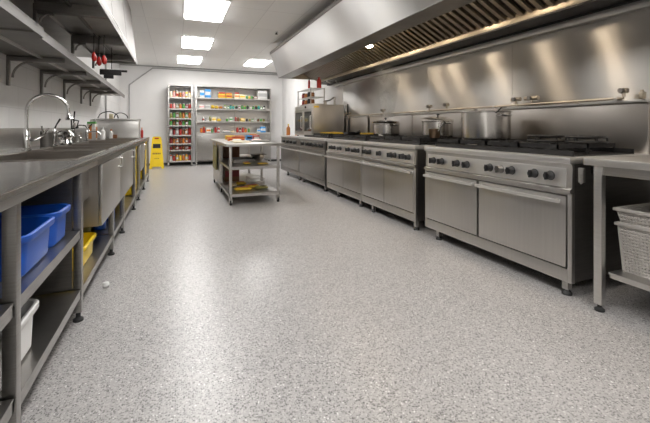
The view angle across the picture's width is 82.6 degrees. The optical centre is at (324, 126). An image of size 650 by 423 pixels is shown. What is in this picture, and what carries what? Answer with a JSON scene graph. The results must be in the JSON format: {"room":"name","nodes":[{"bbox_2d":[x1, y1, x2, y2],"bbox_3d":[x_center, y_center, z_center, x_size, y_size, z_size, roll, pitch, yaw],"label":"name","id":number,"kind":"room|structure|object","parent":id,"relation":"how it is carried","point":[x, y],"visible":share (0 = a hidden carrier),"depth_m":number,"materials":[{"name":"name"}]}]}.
{"room":"commercial kitchen","nodes":[
{"label":"commercial kitchen","id":0,"kind":"room"},
{"bbox_2d":[0,52,119,127],"bbox_3d":[-3.034,-0.320,3.599,0.120,2.800,13.950,0,0,-22],"label":"wall","id":1,"kind":"structure","parent":0,"point":[45,111],"depth_m":4.35,"materials":[{"name":"paint"}]},
{"bbox_2d":[0,0,43,37],"bbox_3d":[-1.639,-0.641,1.148,0.615,0.063,2.760,0,0,-22],"label":"wall shelf","id":2,"kind":"object","parent":1,"relation":"attached to","point":[11,16],"visible":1,"depth_m":2.23,"materials":[{"name":"metal"}]},
{"bbox_2d":[6,55,65,85],"bbox_3d":[-2.652,-0.506,3.403,0.438,0.269,0.040,0,0,-22],"label":"shelf bracket","id":3,"kind":"object","parent":1,"relation":"attached to","point":[24,59],"visible":0.98,"depth_m":3.35,"materials":[{"name":"metal"}]},
{"bbox_2d":[0,128,86,150],"bbox_3d":[-2.707,0.114,3.003,0.030,0.208,8.800,0,0,-22],"label":"backsplash","id":4,"kind":"structure","parent":1,"relation":"attached to","point":[10,138],"depth_m":3.46,"materials":[{"name":"metal"}]},
{"bbox_2d":[0,28,124,97],"bbox_3d":[-3.246,-0.631,5.032,0.555,0.063,5.634,0,0,-22],"label":"wall shelf","id":5,"kind":"object","parent":1,"relation":"attached to","point":[13,42],"visible":0.85,"depth_m":3.19,"materials":[{"name":"metal"}]},
{"bbox_2d":[40,70,86,93],"bbox_3d":[-2.990,-0.506,4.237,0.438,0.269,0.040,0,0,-22],"label":"shelf bracket","id":6,"kind":"object","parent":1,"relation":"attached to","point":[53,73],"visible":0.98,"depth_m":4.19,"materials":[{"name":"metal"}]},
{"bbox_2d":[9,0,136,68],"bbox_3d":[-2.145,-1.259,2.745,0.882,0.918,5.500,0,0,-22],"label":"range hood","id":7,"kind":"object","parent":1,"relation":"attached to","point":[78,19],"depth_m":3.76,"materials":[{"name":"metal"}]},
{"bbox_2d":[91,34,96,60],"bbox_3d":[-2.256,-0.780,3.617,0.048,0.277,0.048,0,0,-22],"label":"scoop","id":8,"kind":"object","parent":7,"relation":"hanging from","point":[94,57],"visible":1,"depth_m":3.61,"materials":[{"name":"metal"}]},
{"bbox_2d":[100,48,126,78],"bbox_3d":[-2.453,-0.740,4.293,0.280,0.360,0.020,0,0,-22],"label":"grater","id":9,"kind":"object","parent":7,"relation":"hanging from","point":[108,73],"visible":1,"depth_m":4.28,"materials":[{"name":"metal"}]},
{"bbox_2d":[63,79,100,99],"bbox_3d":[-3.336,-0.506,5.090,0.438,0.269,0.040,0,0,-22],"label":"shelf bracket","id":10,"kind":"object","parent":1,"relation":"attached to","point":[76,82],"visible":0.91,"depth_m":5.03,"materials":[{"name":"metal"}]},
{"bbox_2d":[80,87,111,103],"bbox_3d":[-3.704,-0.506,5.998,0.438,0.269,0.040,0,0,-22],"label":"shelf bracket","id":11,"kind":"object","parent":1,"relation":"attached to","point":[81,88],"visible":0.91,"depth_m":5.94,"materials":[{"name":"metal"}]},
{"bbox_2d":[90,91,117,105],"bbox_3d":[-3.963,-0.506,6.637,0.438,0.269,0.040,0,0,-22],"label":"shelf bracket","id":12,"kind":"object","parent":1,"relation":"attached to","point":[94,92],"visible":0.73,"depth_m":6.59,"materials":[{"name":"metal"}]},
{"bbox_2d":[105,63,106,118],"bbox_3d":[-4.689,-0.320,7.919,0.038,2.800,0.040,0,0,-22],"label":"drain pipe","id":13,"kind":"object","parent":1,"relation":"attached to","point":[106,63],"visible":0.28,"depth_m":7.91,"materials":[{"name":"metal"}]},
{"bbox_2d":[120,65,281,163],"bbox_3d":[-3.504,-0.320,10.999,4.810,2.800,0.120,0,0,-22],"label":"wall","id":14,"kind":"structure","parent":0,"point":[149,93],"depth_m":10.53,"materials":[{"name":"paint"}]},
{"bbox_2d":[120,64,276,73],"bbox_3d":[-3.479,-1.705,10.937,4.570,0.030,0.015,0,0,-22],"label":"trim","id":15,"kind":"structure","parent":14,"relation":"attached to","point":[120,64],"depth_m":10.81,"materials":[{"name":"grey paint"}]},
{"bbox_2d":[129,68,276,118],"bbox_3d":[-3.376,-0.293,10.954,4.325,2.745,0.032,0,0,-22],"label":"conduit pipe","id":16,"kind":"object","parent":14,"relation":"attached to","point":[151,68],"visible":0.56,"depth_m":10.64,"materials":[{"name":"metal"}]},
{"bbox_2d":[146,159,280,165],"bbox_3d":[-3.479,1.050,10.938,4.570,0.060,0.012,0,0,-22],"label":"baseboard","id":17,"kind":"structure","parent":14,"relation":"attached to","point":[207,162],"depth_m":10.75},
{"bbox_2d":[127,0,334,72],"bbox_3d":[-0.871,-1.770,4.503,4.870,0.100,14.200,0,0,-22],"label":"ceiling","id":18,"kind":"structure","parent":0,"point":[247,30],"depth_m":6.59,"materials":[{"name":"paint"}]},
{"bbox_2d":[177,55,202,63],"bbox_3d":[-3.453,-1.705,9.423,0.600,0.030,1.060,0,0,-22],"label":"ceiling light panel","id":19,"kind":"object","parent":18,"relation":"attached to","point":[185,59],"visible":1,"depth_m":9.26,"materials":[{"name":"white"}]},
{"bbox_2d":[181,35,214,49],"bbox_3d":[-2.606,-1.705,7.533,0.600,0.030,1.060,0,0,-22],"label":"ceiling light panel","id":20,"kind":"object","parent":18,"relation":"attached to","point":[194,42],"visible":1,"depth_m":7.40,"materials":[{"name":"white plastic"}]},
{"bbox_2d":[183,0,231,21],"bbox_3d":[-1.749,-1.705,5.420,0.600,0.030,1.060,0,0,-22],"label":"ceiling light panel","id":21,"kind":"object","parent":18,"relation":"attached to","point":[203,10],"visible":1,"depth_m":5.35,"materials":[{"name":"white"}]},
{"bbox_2d":[243,59,272,66],"bbox_3d":[-1.814,-1.705,9.904,0.600,0.030,1.060,0,0,-22],"label":"ceiling light panel","id":22,"kind":"object","parent":18,"relation":"attached to","point":[251,62],"visible":0.97,"depth_m":9.75,"materials":[{"name":"white"}]},
{"bbox_2d":[282,78,342,134],"bbox_3d":[1.312,-0.320,5.361,0.120,2.800,13.950,0,0,-22],"label":"wall","id":23,"kind":"structure","parent":0,"point":[290,88],"depth_m":10.50,"materials":[{"name":"paint"}]},
{"bbox_2d":[344,117,368,132],"bbox_3d":[0.499,0.009,7.060,0.030,0.369,1.350,0,0,-22],"label":"backsplash","id":24,"kind":"structure","parent":23,"relation":"attached to","point":[359,123],"depth_m":6.78,"materials":[{"name":"metal"}]},
{"bbox_2d":[370,115,411,135],"bbox_3d":[1.012,0.009,5.795,0.030,0.369,1.220,0,0,-22],"label":"backsplash","id":25,"kind":"structure","parent":23,"relation":"attached to","point":[405,121],"depth_m":5.46,"materials":[{"name":"metal"}]},
{"bbox_2d":[412,112,460,136],"bbox_3d":[1.468,0.009,4.671,0.030,0.369,1.185,0,0,-22],"label":"backsplash","id":26,"kind":"structure","parent":23,"relation":"attached to","point":[456,116],"depth_m":4.75,"materials":[{"name":"metal"}]},
{"bbox_2d":[270,0,649,86],"bbox_3d":[0.972,-1.284,4.238,1.350,0.869,7.924,0,0,-22],"label":"extractor hood","id":27,"kind":"object","parent":23,"relation":"attached to","point":[404,34],"visible":0.95,"depth_m":4.10,"materials":[{"name":"metal"}]},
{"bbox_2d":[343,8,649,132],"bbox_3d":[2.086,0.060,3.273,0.013,2.000,9.098,0,0,-22],"label":"backsplash","id":28,"kind":"structure","parent":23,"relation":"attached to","point":[593,60],"depth_m":3.52,"materials":[{"name":"metal"}]},
{"bbox_2d":[491,102,649,153],"bbox_3d":[2.024,0.009,3.300,0.030,0.369,1.465,0,0,-22],"label":"backsplash","id":29,"kind":"structure","parent":23,"relation":"attached to","point":[627,125],"depth_m":2.96,"materials":[{"name":"metal"}]},
{"bbox_2d":[21,161,649,422],"bbox_3d":[-0.871,1.130,4.503,4.870,0.100,14.200,0,0,-22],"label":"floor","id":30,"kind":"structure","parent":0,"point":[311,305],"depth_m":1.97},
{"bbox_2d":[0,128,149,422],"bbox_3d":[-2.293,0.545,3.171,0.922,1.070,8.800,0,0,-22],"label":"counter","id":31,"kind":"object","parent":30,"relation":"on","point":[42,175],"depth_m":1.86,"materials":[{"name":"metal"}]},
{"bbox_2d":[0,399,12,422],"bbox_3d":[-1.012,0.902,0.081,0.845,0.045,2.070,0,0,-22],"label":"shelf","id":32,"kind":"object","parent":31,"relation":"attached to","point":[6,405],"depth_m":1.16,"materials":[{"name":"metal"}]},
{"bbox_2d":[0,303,12,331],"bbox_3d":[-1.012,0.593,0.081,0.845,0.045,2.070,0,0,-22],"label":"shelf","id":33,"kind":"object","parent":31,"relation":"attached to","point":[6,309],"depth_m":1.16,"materials":[{"name":"metal"}]},
{"bbox_2d":[0,298,38,390],"bbox_3d":[-1.260,0.807,1.337,0.296,0.185,0.398,0,0,-22],"label":"tub","id":34,"kind":"object","parent":31,"relation":"on","point":[30,307],"visible":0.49,"depth_m":1.45,"materials":[{"name":"white plastic"}]},
{"bbox_2d":[0,216,54,281],"bbox_3d":[-1.313,0.487,1.482,0.316,0.165,0.398,0,0,-22],"label":"tub","id":35,"kind":"object","parent":31,"relation":"on","point":[34,229],"visible":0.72,"depth_m":1.52,"materials":[{"name":"blue plastic"}]},
{"bbox_2d":[0,203,70,247],"bbox_3d":[-1.439,0.486,1.793,0.316,0.168,0.278,0,0,-22],"label":"tub","id":36,"kind":"object","parent":31,"relation":"on","point":[57,230],"visible":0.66,"depth_m":1.85,"materials":[{"name":"blue plastic"}]},
{"bbox_2d":[0,290,79,403],"bbox_3d":[-1.583,0.922,1.488,0.845,0.045,0.858,0,0,-22],"label":"shelf","id":37,"kind":"object","parent":31,"relation":"attached to","point":[53,312],"depth_m":1.66,"materials":[{"name":"metal"}]},
{"bbox_2d":[0,230,79,306],"bbox_3d":[-1.583,0.593,1.488,0.845,0.045,0.858,0,0,-22],"label":"shelf","id":38,"kind":"object","parent":31,"relation":"attached to","point":[30,282],"depth_m":1.53,"materials":[{"name":"metal"}]},
{"bbox_2d":[40,130,51,145],"bbox_3d":[-2.952,0.117,3.929,0.124,0.165,0.124,0,0,-22],"label":"steel canister","id":39,"kind":"object","parent":31,"relation":"on","point":[46,140],"visible":0.66,"depth_m":3.88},
{"bbox_2d":[21,93,78,150],"bbox_3d":[-2.396,-0.048,3.238,0.408,0.495,0.069,0,0,-33],"label":"tap","id":40,"kind":"object","parent":31,"relation":"on","point":[26,134],"visible":1,"depth_m":3.16,"materials":[{"name":"chrome"}]},
{"bbox_2d":[0,150,105,206],"bbox_3d":[-1.953,0.342,2.607,0.564,0.296,0.964,0,0,-22],"label":"sink basin","id":41,"kind":"object","parent":31,"relation":"in","point":[69,154],"depth_m":2.91,"materials":[{"name":"metal"}]},
{"bbox_2d":[51,118,73,145],"bbox_3d":[-2.767,0.055,3.907,0.207,0.290,0.060,0,0,-22],"label":"mixer tap","id":42,"kind":"object","parent":31,"relation":"on","point":[54,130],"visible":0.91,"depth_m":3.88,"materials":[{"name":"silver metal"}]},
{"bbox_2d":[57,129,80,144],"bbox_3d":[-2.873,0.112,4.156,0.217,0.172,0.155,0,0,-43],"label":"pot","id":43,"kind":"object","parent":31,"relation":"on","point":[65,137],"visible":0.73,"depth_m":4.09,"materials":[{"name":"metal"}]},
{"bbox_2d":[31,235,112,296],"bbox_3d":[-1.970,0.927,2.444,0.845,0.045,1.100,0,0,-22],"label":"shelf","id":44,"kind":"object","parent":31,"relation":"attached to","point":[101,244],"depth_m":2.53,"materials":[{"name":"metal"}]},
{"bbox_2d":[31,146,116,150],"bbox_3d":[-2.291,0.342,3.442,0.564,0.296,0.524,0,0,-22],"label":"sink basin","id":45,"kind":"object","parent":31,"relation":"in","point":[85,147],"depth_m":3.58,"materials":[{"name":"metal"}]},
{"bbox_2d":[0,137,149,201],"bbox_3d":[-2.282,0.209,3.175,0.897,0.018,8.800,0,0,-22],"label":"countertop","id":46,"kind":"structure","parent":31,"relation":"on","point":[13,174],"depth_m":1.78,"materials":[{"name":"metal"}]},
{"bbox_2d":[75,131,82,141],"bbox_3d":[-3.347,0.124,5.009,0.114,0.150,0.114,0,0,-22],"label":"steel canister","id":47,"kind":"object","parent":31,"relation":"on","point":[77,138],"visible":0.74,"depth_m":4.98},
{"bbox_2d":[72,111,89,142],"bbox_3d":[-3.063,0.002,4.639,0.208,0.397,0.060,0,0,-22],"label":"mixer tap","id":48,"kind":"object","parent":31,"relation":"on","point":[73,123],"visible":0.72,"depth_m":4.60,"materials":[{"name":"silver metal"}]},
{"bbox_2d":[72,232,95,270],"bbox_3d":[-1.714,0.833,2.458,0.286,0.145,0.438,0,0,-22],"label":"tub","id":49,"kind":"object","parent":31,"relation":"on","point":[88,237],"visible":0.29,"depth_m":2.53,"materials":[{"name":"yellow plastic"}]},
{"bbox_2d":[54,143,125,146],"bbox_3d":[-2.535,0.342,4.044,0.564,0.296,0.584,0,0,-22],"label":"sink basin","id":50,"kind":"object","parent":31,"relation":"in","point":[109,144],"depth_m":4.25,"materials":[{"name":"metal"}]},
{"bbox_2d":[87,119,96,139],"bbox_3d":[-3.571,0.036,5.672,0.123,0.326,0.144,0,0,-22],"label":"jar","id":51,"kind":"object","parent":31,"relation":"on","point":[93,135],"visible":0.9,"depth_m":5.62,"materials":[{"name":"glass"}]},
{"bbox_2d":[85,124,99,140],"bbox_3d":[-3.346,0.076,5.334,0.207,0.248,0.060,0,0,-22],"label":"mixer tap","id":52,"kind":"object","parent":31,"relation":"on","point":[86,131],"visible":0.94,"depth_m":5.30,"materials":[{"name":"silver metal"}]},
{"bbox_2d":[93,221,105,229],"bbox_3d":[-2.002,0.775,3.289,0.100,0.260,0.100,0,0,-22],"label":"tub","id":53,"kind":"object","parent":31,"relation":"on","point":[101,227],"visible":0.26,"depth_m":3.25,"materials":[{"name":"blue plastic"}]},
{"bbox_2d":[100,127,104,139],"bbox_3d":[-3.518,0.100,5.857,0.070,0.200,0.070,0,0,-22],"label":"bottle","id":54,"kind":"object","parent":31,"relation":"on","point":[102,132],"visible":1,"depth_m":5.83,"materials":[{"name":"white plastic"}]},
{"bbox_2d":[73,141,131,143],"bbox_3d":[-2.839,0.342,4.795,0.564,0.296,0.804,0,0,-22],"label":"sink basin","id":55,"kind":"object","parent":31,"relation":"in","point":[86,142],"depth_m":5.07,"materials":[{"name":"metal"}]},
{"bbox_2d":[72,197,134,236],"bbox_3d":[-2.532,0.927,3.829,0.845,0.045,1.790,0,0,-22],"label":"shelf","id":56,"kind":"object","parent":31,"relation":"attached to","point":[119,218],"depth_m":3.70,"materials":[{"name":"metal"}]},
{"bbox_2d":[72,149,135,227],"bbox_3d":[-2.340,0.480,3.432,0.882,0.440,2.080,0,0,-22],"label":"base cabinet","id":57,"kind":"object","parent":31,"relation":"attached to","point":[109,181],"visible":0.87,"depth_m":2.79,"materials":[{"name":"metal"}]},
{"bbox_2d":[92,138,140,140],"bbox_3d":[-3.268,0.312,5.851,0.564,0.236,1.124,0,0,-22],"label":"sink basin","id":58,"kind":"object","parent":31,"relation":"in","point":[106,139],"depth_m":6.27,"materials":[{"name":"metal"}]},
{"bbox_2d":[96,119,140,137],"bbox_3d":[-3.936,0.022,7.048,0.750,0.354,0.340,0,0,-22],"label":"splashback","id":59,"kind":"object","parent":31,"relation":"on","point":[124,128],"visible":0.88,"depth_m":6.93,"materials":[{"name":"metal"}]},
{"bbox_2d":[125,146,136,195],"bbox_3d":[-2.813,0.592,5.075,0.380,0.624,0.540,0,0,-22],"label":"bin","id":60,"kind":"object","parent":31,"relation":"on","point":[129,192],"visible":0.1,"depth_m":4.89,"materials":[{"name":"yellow plastic"}]},
{"bbox_2d":[125,173,148,196],"bbox_3d":[-3.384,0.927,5.931,0.845,0.045,2.645,0,0,-22],"label":"shelf","id":61,"kind":"object","parent":31,"relation":"attached to","point":[142,181],"depth_m":5.82,"materials":[{"name":"metal"}]},
{"bbox_2d":[136,143,145,171],"bbox_3d":[-3.297,0.470,5.807,0.852,0.420,0.720,0,0,-22],"label":"base cabinet","id":62,"kind":"object","parent":31,"relation":"attached to","point":[142,149],"visible":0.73,"depth_m":5.75,"materials":[{"name":"metal"}]},
{"bbox_2d":[136,141,146,178],"bbox_3d":[-3.504,0.592,6.780,0.380,0.624,0.900,0,0,-22],"label":"bin","id":63,"kind":"object","parent":31,"relation":"on","point":[146,141],"visible":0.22,"depth_m":7.04,"materials":[{"name":"yellow plastic"}]},
{"bbox_2d":[102,281,109,287],"bbox_3d":[-1.473,1.060,2.489,0.044,0.040,0.043,0,0,-22],"label":"cap","id":64,"kind":"object","parent":30,"relation":"on","point":[105,284],"visible":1,"depth_m":2.48,"materials":[{"name":"plastic"}]},
{"bbox_2d":[149,137,163,168],"bbox_3d":[-4.394,0.665,9.667,0.340,0.830,0.240,0,0,-22],"label":"sign","id":65,"kind":"object","parent":30,"relation":"on","point":[156,158],"visible":0.98,"depth_m":9.60,"materials":[{"name":"yellow plastic"}]},
{"bbox_2d":[168,84,192,165],"bbox_3d":[-4.084,-0.043,10.440,0.653,2.245,0.426,0,0,-22],"label":"rack","id":66,"kind":"object","parent":30,"relation":"on","point":[169,85],"visible":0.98,"depth_m":10.30,"materials":[{"name":"metal"}]},
{"bbox_2d":[168,108,190,109],"bbox_3d":[-4.084,-0.497,10.440,0.635,0.035,0.420,0,0,-22],"label":"shelf","id":67,"kind":"object","parent":66,"relation":"attached to","point":[168,108],"depth_m":10.23,"materials":[{"name":"metal"}]},
{"bbox_2d":[169,149,190,150],"bbox_3d":[-4.084,0.647,10.440,0.635,0.035,0.420,0,0,-22],"label":"shelf","id":68,"kind":"object","parent":66,"relation":"attached to","point":[169,149],"depth_m":10.29,"materials":[{"name":"metal"}]},
{"bbox_2d":[169,160,190,161],"bbox_3d":[-4.084,0.953,10.440,0.635,0.035,0.420,0,0,-22],"label":"shelf","id":69,"kind":"object","parent":66,"relation":"attached to","point":[169,160],"depth_m":10.30,"materials":[{"name":"metal"}]},
{"bbox_2d":[169,97,191,98],"bbox_3d":[-4.084,-0.809,10.440,0.635,0.035,0.420,0,0,-22],"label":"shelf","id":70,"kind":"object","parent":66,"relation":"attached to","point":[169,97],"depth_m":10.30,"materials":[{"name":"metal"}]},
{"bbox_2d":[169,143,192,144],"bbox_3d":[-4.084,0.469,10.440,0.635,0.035,0.420,0,0,-22],"label":"shelf","id":71,"kind":"object","parent":66,"relation":"attached to","point":[169,143],"depth_m":10.24,"materials":[{"name":"metal"}]},
{"bbox_2d":[195,86,270,164],"bbox_3d":[-2.704,-0.043,10.981,2.168,2.245,0.461,0,0,-22],"label":"shelving","id":72,"kind":"object","parent":30,"relation":"on","point":[203,145],"visible":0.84,"depth_m":11.01,"materials":[{"name":"metal"}]},
{"bbox_2d":[199,90,204,96],"bbox_3d":[-3.519,-0.939,10.582,0.130,0.202,0.182,0,0,-22],"label":"carton","id":73,"kind":"object","parent":72,"relation":"on","point":[201,92],"visible":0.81,"depth_m":10.50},
{"bbox_2d":[205,89,210,97],"bbox_3d":[-3.375,-0.959,10.640,0.160,0.242,0.182,0,0,-22],"label":"carton","id":74,"kind":"object","parent":72,"relation":"on","point":[207,91],"visible":0.8,"depth_m":10.56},
{"bbox_2d":[257,91,266,98],"bbox_3d":[-1.915,-0.964,11.232,0.270,0.252,0.182,0,0,-22],"label":"carton","id":75,"kind":"object","parent":72,"relation":"on","point":[260,94],"visible":0.8,"depth_m":11.15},
{"bbox_2d":[210,139,283,204],"bbox_3d":[-1.410,0.654,6.259,0.810,0.849,2.420,0,0,-22],"label":"prep table","id":76,"kind":"object","parent":30,"relation":"on","point":[228,163],"depth_m":5.43,"materials":[{"name":"metal"}]},
{"bbox_2d":[223,165,238,181],"bbox_3d":[-1.653,0.794,6.472,0.240,0.262,0.402,0,0,-22],"label":"carton","id":77,"kind":"object","parent":76,"relation":"on","point":[235,173],"visible":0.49,"depth_m":6.29,"materials":[{"name":"cardboard"}]},
{"bbox_2d":[223,146,239,157],"bbox_3d":[-1.749,0.450,6.790,0.280,0.200,0.500,0,0,-22],"label":"carton","id":78,"kind":"object","parent":76,"relation":"on","point":[235,150],"visible":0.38,"depth_m":6.56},
{"bbox_2d":[232,136,244,139],"bbox_3d":[-1.515,0.197,6.452,0.200,0.067,0.142,0,0,-22],"label":"carton","id":79,"kind":"object","parent":76,"relation":"on","point":[234,137],"visible":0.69,"depth_m":6.40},
{"bbox_2d":[230,140,250,142],"bbox_3d":[-1.295,0.221,5.642,0.240,0.017,0.530,0,0,-22],"label":"cutting board","id":80,"kind":"object","parent":76,"relation":"on","point":[234,141],"visible":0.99,"depth_m":5.42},
{"bbox_2d":[234,186,251,190],"bbox_3d":[-1.199,0.896,5.406,0.260,0.053,0.120,0,0,-22],"label":"packet","id":81,"kind":"object","parent":76,"relation":"on","point":[239,188],"visible":1,"depth_m":5.37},
{"bbox_2d":[232,157,254,162],"bbox_3d":[-1.318,0.524,5.913,0.324,0.050,0.474,0,0,-22],"label":"baking tray","id":82,"kind":"object","parent":76,"relation":"on","point":[234,159],"visible":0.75,"depth_m":5.74,"materials":[{"name":"metal"}]},
{"bbox_2d":[213,173,279,197],"bbox_3d":[-1.413,0.945,6.268,0.710,0.040,2.320,0,0,-22],"label":"shelf","id":83,"kind":"object","parent":76,"relation":"attached to","point":[224,185],"depth_m":5.48,"materials":[{"name":"metal"}]},
{"bbox_2d":[220,154,279,169],"bbox_3d":[-1.413,0.570,6.268,0.710,0.040,2.320,0,0,-22],"label":"shelf","id":84,"kind":"object","parent":76,"relation":"attached to","point":[223,161],"depth_m":5.33,"materials":[{"name":"metal"}]},
{"bbox_2d":[246,175,264,184],"bbox_3d":[-1.138,0.868,6.040,0.240,0.106,0.360,0,0,-22],"label":"wire basket","id":85,"kind":"object","parent":76,"relation":"on","point":[261,178],"visible":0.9,"depth_m":6.00,"materials":[{"name":"metal"}]},
{"bbox_2d":[250,154,265,160],"bbox_3d":[-1.096,0.497,6.084,0.264,0.100,0.264,0,0,-22],"label":"steel bowl","id":86,"kind":"object","parent":76,"relation":"on","point":[257,157],"visible":0.98,"depth_m":6.01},
{"bbox_2d":[249,140,270,141],"bbox_3d":[-1.034,0.218,5.823,0.284,0.022,0.354,0,0,-22],"label":"baking tray","id":87,"kind":"object","parent":76,"relation":"on","point":[249,140],"visible":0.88,"depth_m":5.69,"materials":[{"name":"metal"}]},
{"bbox_2d":[255,185,267,188],"bbox_3d":[-0.947,0.898,5.529,0.200,0.050,0.100,0,0,-22],"label":"packet","id":88,"kind":"object","parent":76,"relation":"on","point":[259,186],"visible":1,"depth_m":5.50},
{"bbox_2d":[280,135,303,179],"bbox_3d":[-0.414,0.569,8.179,0.882,1.022,1.370,0,0,-22],"label":"range","id":89,"kind":"object","parent":30,"relation":"on","point":[289,151],"visible":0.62,"depth_m":7.93,"materials":[{"name":"metal"}]},
{"bbox_2d":[295,104,343,135],"bbox_3d":[-0.164,-0.121,7.669,0.702,0.627,1.143,0,0,-22],"label":"oven","id":90,"kind":"object","parent":89,"relation":"on","point":[310,119],"visible":0.81,"depth_m":7.20,"materials":[{"name":"metal"}]},
{"bbox_2d":[298,87,324,105],"bbox_3d":[-0.295,-0.603,7.596,0.296,0.334,0.816,0,0,-22],"label":"spice rack","id":91,"kind":"object","parent":90,"relation":"on","point":[310,89],"visible":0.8,"depth_m":7.44,"materials":[{"name":"metal"}]},
{"bbox_2d":[298,96,322,99],"bbox_3d":[-0.295,-0.589,7.596,0.280,0.010,0.800,0,0,-22],"label":"shelf","id":92,"kind":"object","parent":91,"relation":"attached to","point":[310,97],"depth_m":7.41,"materials":[{"name":"metal"}]},
{"bbox_2d":[298,88,323,91],"bbox_3d":[-0.295,-0.759,7.596,0.280,0.010,0.800,0,0,-22],"label":"shelf","id":93,"kind":"object","parent":91,"relation":"attached to","point":[312,89],"depth_m":7.44,"materials":[{"name":"metal"}]},
{"bbox_2d":[317,77,320,87],"bbox_3d":[-0.120,-0.878,7.375,0.090,0.227,0.089,0,0,-22],"label":"bottle","id":94,"kind":"object","parent":91,"relation":"on","point":[318,79],"visible":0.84,"depth_m":7.34,"materials":[{"name":"plastic"}]},
{"bbox_2d":[298,116,368,191],"bbox_3d":[0.104,0.442,6.900,0.882,1.277,1.350,0,0,-22],"label":"range","id":95,"kind":"object","parent":30,"relation":"on","point":[312,150],"visible":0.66,"depth_m":6.66,"materials":[{"name":"metal"}]},
{"bbox_2d":[320,132,343,133],"bbox_3d":[0.145,0.105,6.630,0.274,0.022,0.644,0,0,-22],"label":"baking tray","id":96,"kind":"object","parent":95,"relation":"on","point":[320,132],"visible":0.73,"depth_m":6.46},
{"bbox_2d":[324,113,411,206],"bbox_3d":[0.617,0.442,5.635,0.882,1.277,1.220,0,0,-22],"label":"range","id":97,"kind":"object","parent":30,"relation":"on","point":[344,153],"visible":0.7,"depth_m":5.41,"materials":[{"name":"metal"}]},
{"bbox_2d":[343,130,360,134],"bbox_3d":[0.442,0.083,5.618,0.286,0.070,0.445,0,0,-22],"label":"frying pan","id":98,"kind":"object","parent":97,"relation":"on","point":[357,132],"visible":1,"depth_m":5.58,"materials":[{"name":"metal"}]},
{"bbox_2d":[372,118,398,135],"bbox_3d":[0.853,-0.007,5.137,0.413,0.249,0.402,0,0,29],"label":"stock pot","id":99,"kind":"object","parent":97,"relation":"on","point":[385,127],"visible":1,"depth_m":4.99,"materials":[{"name":"metal"}]},
{"bbox_2d":[359,109,477,230],"bbox_3d":[1.073,0.442,4.511,0.882,1.277,1.185,0,0,-22],"label":"range","id":100,"kind":"object","parent":30,"relation":"on","point":[393,180],"visible":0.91,"depth_m":4.23,"materials":[{"name":"metal"}]},
{"bbox_2d":[429,121,444,137],"bbox_3d":[1.204,0.028,3.936,0.132,0.178,0.251,0,0,-22],"label":"copper saucepan","id":101,"kind":"object","parent":100,"relation":"on","point":[433,133],"visible":1,"depth_m":3.94,"materials":[{"name":"brown metal"}]},
{"bbox_2d":[421,114,453,137],"bbox_3d":[1.295,-0.019,4.258,0.357,0.273,0.424,0,0,20],"label":"stock pot","id":102,"kind":"object","parent":100,"relation":"on","point":[446,131],"visible":0.91,"depth_m":4.12,"materials":[{"name":"metal"}]},
{"bbox_2d":[423,90,649,295],"bbox_3d":[1.630,0.407,3.140,0.880,1.345,1.464,0,0,-22],"label":"range","id":103,"kind":"object","parent":30,"relation":"on","point":[517,199],"depth_m":2.71,"materials":[{"name":"metal"}]},
{"bbox_2d":[346,97,624,116],"bbox_3d":[1.321,-0.212,4.933,0.046,0.028,4.750,0,0,-22],"label":"rail","id":104,"kind":"object","parent":103,"relation":"attached to","point":[613,98],"visible":0.98,"depth_m":3.58,"materials":[{"name":"metal"}]},
{"bbox_2d":[460,111,511,139],"bbox_3d":[1.529,-0.013,3.522,0.456,0.262,0.472,0,0,26],"label":"stock pot","id":105,"kind":"object","parent":103,"relation":"on","point":[475,125],"visible":0.99,"depth_m":3.33,"materials":[{"name":"metal"}]},
{"bbox_2d":[510,97,521,103],"bbox_3d":[1.841,-0.256,3.584,0.065,0.065,0.100,0,0,-22],"label":"gas valve","id":106,"kind":"object","parent":103,"relation":"attached to","point":[513,99],"visible":1,"depth_m":3.56,"materials":[{"name":"metal"}]},
{"bbox_2d":[523,95,539,102],"bbox_3d":[1.905,-0.256,3.427,0.065,0.065,0.140,0,0,-22],"label":"gas valve","id":107,"kind":"object","parent":103,"relation":"attached to","point":[526,98],"visible":1,"depth_m":3.41,"materials":[{"name":"metal"}]},
{"bbox_2d":[527,134,569,141],"bbox_3d":[1.826,0.090,3.028,0.306,0.053,0.306,0,0,-22],"label":"ring","id":108,"kind":"object","parent":103,"relation":"on","point":[540,136],"visible":0.88,"depth_m":2.94,"materials":[{"name":"metal"}]},
{"bbox_2d":[564,135,608,143],"bbox_3d":[1.919,0.090,2.720,0.266,0.053,0.266,0,0,-22],"label":"ring","id":109,"kind":"object","parent":103,"relation":"on","point":[576,137],"visible":1,"depth_m":2.65,"materials":[{"name":"metal"}]},
{"bbox_2d":[617,88,628,96],"bbox_3d":[2.190,-0.256,2.722,0.065,0.065,0.050,0,0,-22],"label":"gas valve","id":110,"kind":"object","parent":103,"relation":"attached to","point":[623,91],"visible":1,"depth_m":2.71,"materials":[{"name":"metal"}]},
{"bbox_2d":[578,155,649,312],"bbox_3d":[2.250,0.633,1.651,0.848,0.893,1.670,0,0,-22],"label":"steel table","id":111,"kind":"object","parent":30,"relation":"on","point":[635,167],"visible":0.99,"depth_m":2.15,"materials":[{"name":"grey metal"}]},
{"bbox_2d":[608,269,649,291],"bbox_3d":[2.274,0.850,1.591,0.790,0.030,1.480,0,0,-22],"label":"shelf","id":112,"kind":"object","parent":111,"relation":"attached to","point":[640,282],"depth_m":2.05,"materials":[{"name":"metal"}]},
{"bbox_2d":[614,221,649,278],"bbox_3d":[2.121,0.697,1.928,0.608,0.286,0.768,0,0,-22],"label":"basket","id":113,"kind":"object","parent":111,"relation":"on","point":[634,241],"visible":0.79,"depth_m":2.09,"materials":[{"name":"wicker"}]},
{"bbox_2d":[613,203,649,228],"bbox_3d":[2.121,0.515,1.928,0.618,0.093,0.778,0,0,-22],"label":"basket","id":114,"kind":"object","parent":113,"relation":"on","point":[637,214],"visible":0.99,"depth_m":2.12,"materials":[{"name":"wicker"}]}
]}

